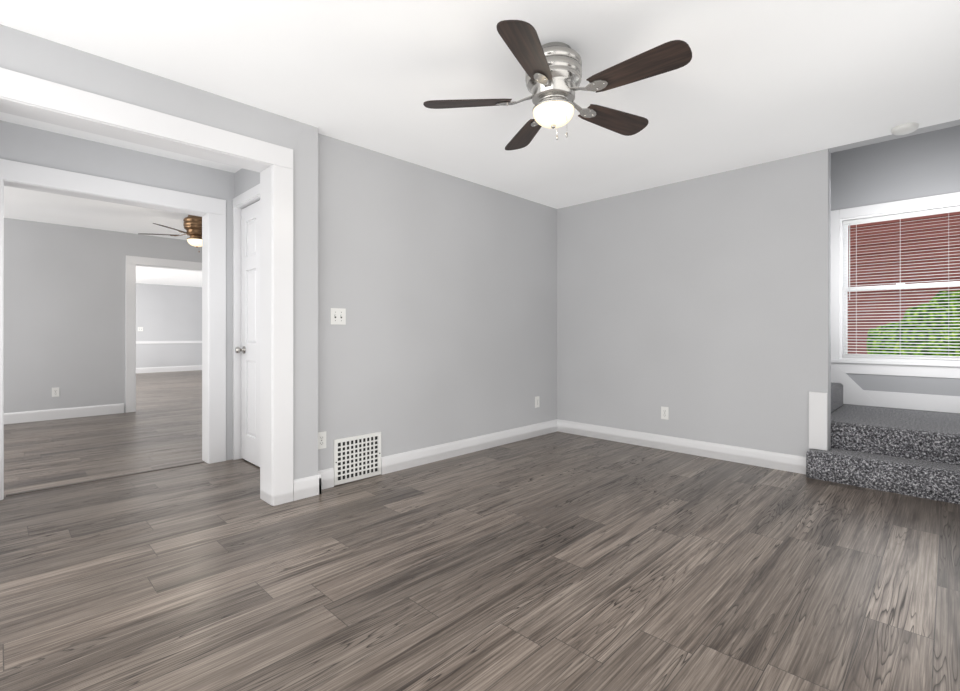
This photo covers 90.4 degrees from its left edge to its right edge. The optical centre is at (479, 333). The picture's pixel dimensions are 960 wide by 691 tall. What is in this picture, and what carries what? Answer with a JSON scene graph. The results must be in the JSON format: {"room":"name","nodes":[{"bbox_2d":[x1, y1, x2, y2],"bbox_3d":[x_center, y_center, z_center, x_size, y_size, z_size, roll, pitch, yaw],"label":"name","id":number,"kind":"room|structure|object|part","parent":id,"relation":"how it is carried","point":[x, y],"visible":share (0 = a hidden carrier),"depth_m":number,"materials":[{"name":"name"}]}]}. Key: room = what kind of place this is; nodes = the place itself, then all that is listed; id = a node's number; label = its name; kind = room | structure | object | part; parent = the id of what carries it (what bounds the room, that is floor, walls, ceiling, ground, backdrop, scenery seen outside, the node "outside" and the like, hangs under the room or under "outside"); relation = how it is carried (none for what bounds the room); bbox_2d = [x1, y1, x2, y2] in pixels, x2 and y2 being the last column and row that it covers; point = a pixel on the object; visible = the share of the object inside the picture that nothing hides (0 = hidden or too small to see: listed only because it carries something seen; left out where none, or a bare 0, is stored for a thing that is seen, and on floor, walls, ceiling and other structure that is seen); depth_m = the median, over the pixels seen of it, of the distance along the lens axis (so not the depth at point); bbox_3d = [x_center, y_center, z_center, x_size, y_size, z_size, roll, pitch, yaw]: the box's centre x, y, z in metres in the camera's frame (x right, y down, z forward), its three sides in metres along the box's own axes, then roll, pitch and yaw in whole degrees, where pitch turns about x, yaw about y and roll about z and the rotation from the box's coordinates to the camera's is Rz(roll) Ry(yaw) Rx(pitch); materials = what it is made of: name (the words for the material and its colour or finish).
{"room":"empty living room","nodes":[
{"label":"empty living room","id":0,"kind":"room"},
{"bbox_2d":[4,218,201,412],"bbox_3d":[-5.317,-0.154,6.051,0.150,2.440,6.350,0,0,45],"label":"wall","id":1,"kind":"structure","parent":0,"point":[65,309],"depth_m":6.04,"materials":[{"name":"grey paint"}]},
{"bbox_2d":[52,387,58,396],"bbox_3d":[-5.300,0.726,5.957,0.007,0.115,0.070,0,0,45],"label":"outlet","id":2,"kind":"object","parent":1,"relation":"attached to","point":[55,392],"visible":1,"depth_m":5.96,"materials":[{"name":"white plastic"}]},
{"bbox_2d":[4,403,123,423],"bbox_3d":[-5.258,1.001,5.993,0.016,0.130,6.050,0,0,45],"label":"baseboard","id":3,"kind":"structure","parent":1,"relation":"attached to","point":[40,415],"depth_m":5.99,"materials":[{"name":"white wood"}]},
{"bbox_2d":[126,255,201,412],"bbox_3d":[-4.466,0.001,6.904,0.174,2.130,1.100,0,0,45],"label":"door frame","id":4,"kind":"structure","parent":1,"relation":"attached to","point":[132,262],"depth_m":6.50,"materials":[{"name":"white wood"}]},
{"bbox_2d":[0,120,234,459],"bbox_3d":[-2.747,-0.154,3.516,0.150,2.440,6.050,0,0,45],"label":"wall","id":5,"kind":"structure","parent":0,"point":[30,145],"depth_m":3.58,"materials":[{"name":"grey paint"}]},
{"bbox_2d":[0,159,225,499],"bbox_3d":[-2.704,-0.029,3.548,0.174,2.190,1.455,0,0,45],"label":"door frame","id":6,"kind":"structure","parent":5,"relation":"attached to","point":[210,211],"depth_m":3.92,"materials":[{"name":"white wood"}]},
{"bbox_2d":[233,207,242,459],"bbox_3d":[-2.042,-0.006,4.095,0.037,2.144,0.144,0,0,45],"label":"trim","id":7,"kind":"structure","parent":5,"relation":"attached to","point":[236,332],"depth_m":4.04,"materials":[{"name":"white wood"}]},
{"bbox_2d":[136,283,199,367],"bbox_3d":[-9.933,-0.154,12.365,0.150,2.440,4.800,0,0,45],"label":"wall","id":8,"kind":"structure","parent":0,"point":[168,313],"depth_m":13.42,"materials":[{"name":"grey paint"}]},
{"bbox_2d":[136,341,201,343],"bbox_3d":[-9.876,0.231,12.302,0.020,0.070,4.850,0,0,45],"label":"trim","id":9,"kind":"structure","parent":8,"relation":"attached to","point":[150,342],"depth_m":13.32,"materials":[{"name":"white wood"}]},
{"bbox_2d":[136,365,201,372],"bbox_3d":[-9.877,0.991,12.304,0.016,0.150,4.850,0,0,45],"label":"baseboard","id":10,"kind":"structure","parent":8,"relation":"attached to","point":[168,369],"depth_m":13.44,"materials":[{"name":"white wood"}]},
{"bbox_2d":[200,287,201,364],"bbox_3d":[-5.433,-0.154,11.432,7.870,2.440,0.150,0,0,45],"label":"wall","id":11,"kind":"structure","parent":0,"point":[200,287],"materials":[{"name":"grey paint"}]},
{"bbox_2d":[235,168,259,196],"bbox_3d":[-1.688,-0.154,3.757,1.320,2.440,0.120,0,0,45],"label":"wall","id":12,"kind":"structure","parent":0,"point":[245,180],"depth_m":3.90,"materials":[{"name":"grey paint"}]},
{"bbox_2d":[233,184,259,208],"bbox_3d":[-1.737,-0.042,3.795,0.893,2.215,0.144,0,0,45],"label":"trim","id":13,"kind":"structure","parent":12,"relation":"attached to","point":[249,197],"depth_m":3.85,"materials":[{"name":"white wood"}]},
{"bbox_2d":[235,201,259,466],"bbox_3d":[-1.774,-0.002,3.784,0.757,2.112,0.103,0,0,45],"label":"closet door","id":14,"kind":"structure","parent":12,"relation":"in","point":[249,350],"depth_m":3.93,"materials":[{"name":"white wood"}]},
{"bbox_2d":[0,24,556,485],"bbox_3d":[-0.936,-0.154,3.451,0.180,2.440,5.300,0,0,45],"label":"wall","id":15,"kind":"structure","parent":0,"point":[440,288],"depth_m":3.70,"materials":[{"name":"grey paint"}]},
{"bbox_2d":[0,67,292,505],"bbox_3d":[-1.790,-0.055,2.575,0.204,2.242,1.507,0,0,45],"label":"door frame","id":16,"kind":"structure","parent":15,"relation":"attached to","point":[32,97],"depth_m":2.96,"materials":[{"name":"white wood"}]},
{"bbox_2d":[318,431,325,448],"bbox_3d":[-1.089,0.731,3.277,0.007,0.115,0.070,0,0,45],"label":"electrical outlet","id":17,"kind":"object","parent":15,"relation":"attached to","point":[321,440],"visible":0.98,"depth_m":3.28,"materials":[{"name":"white plastic"}]},
{"bbox_2d":[330,308,345,324],"bbox_3d":[-0.998,-0.124,3.364,0.014,0.115,0.116,0,0,45],"label":"light switch","id":18,"kind":"object","parent":15,"relation":"attached to","point":[337,316],"visible":1,"depth_m":3.37,"materials":[{"name":"white plastic"}]},
{"bbox_2d":[333,432,380,485],"bbox_3d":[-0.885,0.900,3.474,0.020,0.319,0.385,0,0,45],"label":"air vent","id":19,"kind":"object","parent":15,"relation":"in","point":[358,457],"visible":1,"depth_m":3.47,"materials":[{"name":"white plastic"}]},
{"bbox_2d":[293,419,557,500],"bbox_3d":[-0.171,1.001,4.145,0.096,0.130,2.997,0,0,45],"label":"baseboard","id":20,"kind":"structure","parent":15,"relation":"attached to","point":[309,486],"depth_m":3.98,"materials":[{"name":"white wood"}]},
{"bbox_2d":[535,396,538,407],"bbox_3d":[0.600,0.711,4.989,0.007,0.115,0.070,0,0,45],"label":"electrical outlet","id":21,"kind":"object","parent":15,"relation":"attached to","point":[536,401],"visible":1,"depth_m":4.98,"materials":[{"name":"white plastic"}]},
{"bbox_2d":[0,370,959,690],"bbox_3d":[-4.327,1.123,6.514,16.650,0.126,8.400,0,0,45],"label":"floor","id":22,"kind":"structure","parent":0,"point":[560,562],"depth_m":2.13,"materials":[{"name":"laminate"}]},
{"bbox_2d":[806,383,959,503],"bbox_3d":[2.556,-0.134,4.415,3.592,2.400,1.416,0,0,45],"label":"stairs","id":23,"kind":"structure","parent":22,"relation":"on","point":[915,453],"depth_m":3.36,"materials":[{"name":"carpet"}]},
{"bbox_2d":[0,0,959,286],"bbox_3d":[-4.765,-1.454,5.963,16.500,0.160,7.000,0,0,45],"label":"ceiling","id":24,"kind":"structure","parent":0,"point":[753,82],"depth_m":2.55,"materials":[{"name":"white paint"}]},
{"bbox_2d":[138,215,201,238],"bbox_3d":[-3.266,-1.155,5.582,1.154,0.438,1.116,0,0,45],"label":"ceiling fan","id":25,"kind":"object","parent":24,"relation":"hanging from","point":[192,224],"visible":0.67,"depth_m":5.45,"materials":[{"name":"brown metal"}]},
{"bbox_2d":[187,239,201,247],"bbox_3d":[-3.292,-1.049,5.549,0.200,0.094,0.200,0,0,45],"label":"globe","id":26,"kind":"object","parent":25,"relation":"attached to","point":[196,243],"visible":0.77,"depth_m":5.48,"materials":[{"name":"white glass"}]},
{"bbox_2d":[423,20,691,149],"bbox_3d":[0.395,-1.155,2.309,1.198,0.438,1.228,0,0,45],"label":"ceiling fan","id":27,"kind":"object","parent":24,"relation":"hanging from","point":[553,74],"visible":1,"depth_m":2.21,"materials":[{"name":"brown wood"}]},
{"bbox_3d":[0.358,-1.049,2.329,0.200,0.094,0.200,0,0,45],"label":"globe","id":28,"kind":"part","parent":27,"relation":"part of","materials":[{"name":"white glass"}]},
{"bbox_2d":[891,122,918,134],"bbox_3d":[2.821,-1.355,3.166,0.140,0.038,0.140,0,0,45],"label":"smoke detector","id":29,"kind":"object","parent":24,"relation":"attached to","point":[904,129],"visible":1,"depth_m":3.13,"materials":[{"name":"white plastic"}]},
{"bbox_2d":[557,119,959,456],"bbox_3d":[2.118,-1.434,4.077,3.750,5.000,0.120,0,0,45],"label":"wall","id":30,"kind":"structure","parent":0,"point":[700,307],"depth_m":4.14,"materials":[{"name":"grey paint"}]},
{"bbox_2d":[661,406,668,419],"bbox_3d":[1.703,0.729,4.396,0.070,0.115,0.007,0,0,45],"label":"electrical outlet","id":31,"kind":"object","parent":30,"relation":"attached to","point":[664,412],"visible":1,"depth_m":4.39,"materials":[{"name":"white plastic"}]},
{"bbox_2d":[557,419,805,473],"bbox_3d":[1.670,1.001,4.423,2.294,0.130,0.016,0,0,45],"label":"baseboard","id":32,"kind":"structure","parent":30,"relation":"attached to","point":[776,460],"depth_m":4.21,"materials":[{"name":"white wood"}]},
{"bbox_2d":[809,392,827,450],"bbox_3d":[2.530,0.649,3.569,0.115,0.427,0.024,0,0,45],"label":"trim","id":33,"kind":"structure","parent":30,"relation":"attached to","point":[818,420],"depth_m":3.56,"materials":[{"name":"white wood"}]},
{"bbox_2d":[831,125,959,413],"bbox_3d":[3.055,-1.434,5.028,3.750,5.000,0.150,0,0,45],"label":"wall","id":34,"kind":"structure","parent":0,"point":[926,164],"depth_m":4.25,"materials":[{"name":"grey paint"}]},
{"bbox_2d":[831,192,959,378],"bbox_3d":[3.772,-0.406,4.281,1.080,1.555,0.203,0,0,45],"label":"window","id":35,"kind":"structure","parent":34,"relation":"in","point":[905,367],"depth_m":4.38,"materials":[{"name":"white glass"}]},
{"bbox_2d":[843,206,959,359],"bbox_3d":[3.760,-0.426,4.268,0.816,1.291,0.046,0,0,45],"label":"blinds","id":36,"kind":"object","parent":35,"relation":"attached to","point":[933,211],"depth_m":4.26,"materials":[{"name":"plastic"}]},
{"bbox_2d":[831,362,959,412],"bbox_3d":[3.244,-0.332,4.723,3.047,1.985,0.019,0,0,45],"label":"trim","id":37,"kind":"structure","parent":34,"relation":"attached to","point":[854,393],"depth_m":4.28,"materials":[{"name":"white wood"}]},
{"label":"outside","id":38,"kind":"structure","parent":0,"visible":0},
{"bbox_2d":[848,211,959,353],"bbox_3d":[6.368,-1.934,6.571,12.000,8.000,0.200,0,0,45],"label":"siding","id":39,"kind":"object","parent":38,"point":[901,306],"depth_m":6.82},
{"bbox_3d":[5.160,1.416,5.347,12.000,0.100,3.240,0,0,45],"label":"ground","id":40,"kind":"structure","parent":38,"visible":0},
{"bbox_2d":[867,290,959,355],"bbox_3d":[5.468,0.575,5.394,1.823,2.408,1.546,0,0,45],"label":"bush","id":41,"kind":"object","parent":40,"relation":"on","point":[909,321],"depth_m":5.17,"materials":[{"name":"green plant"}]}
]}

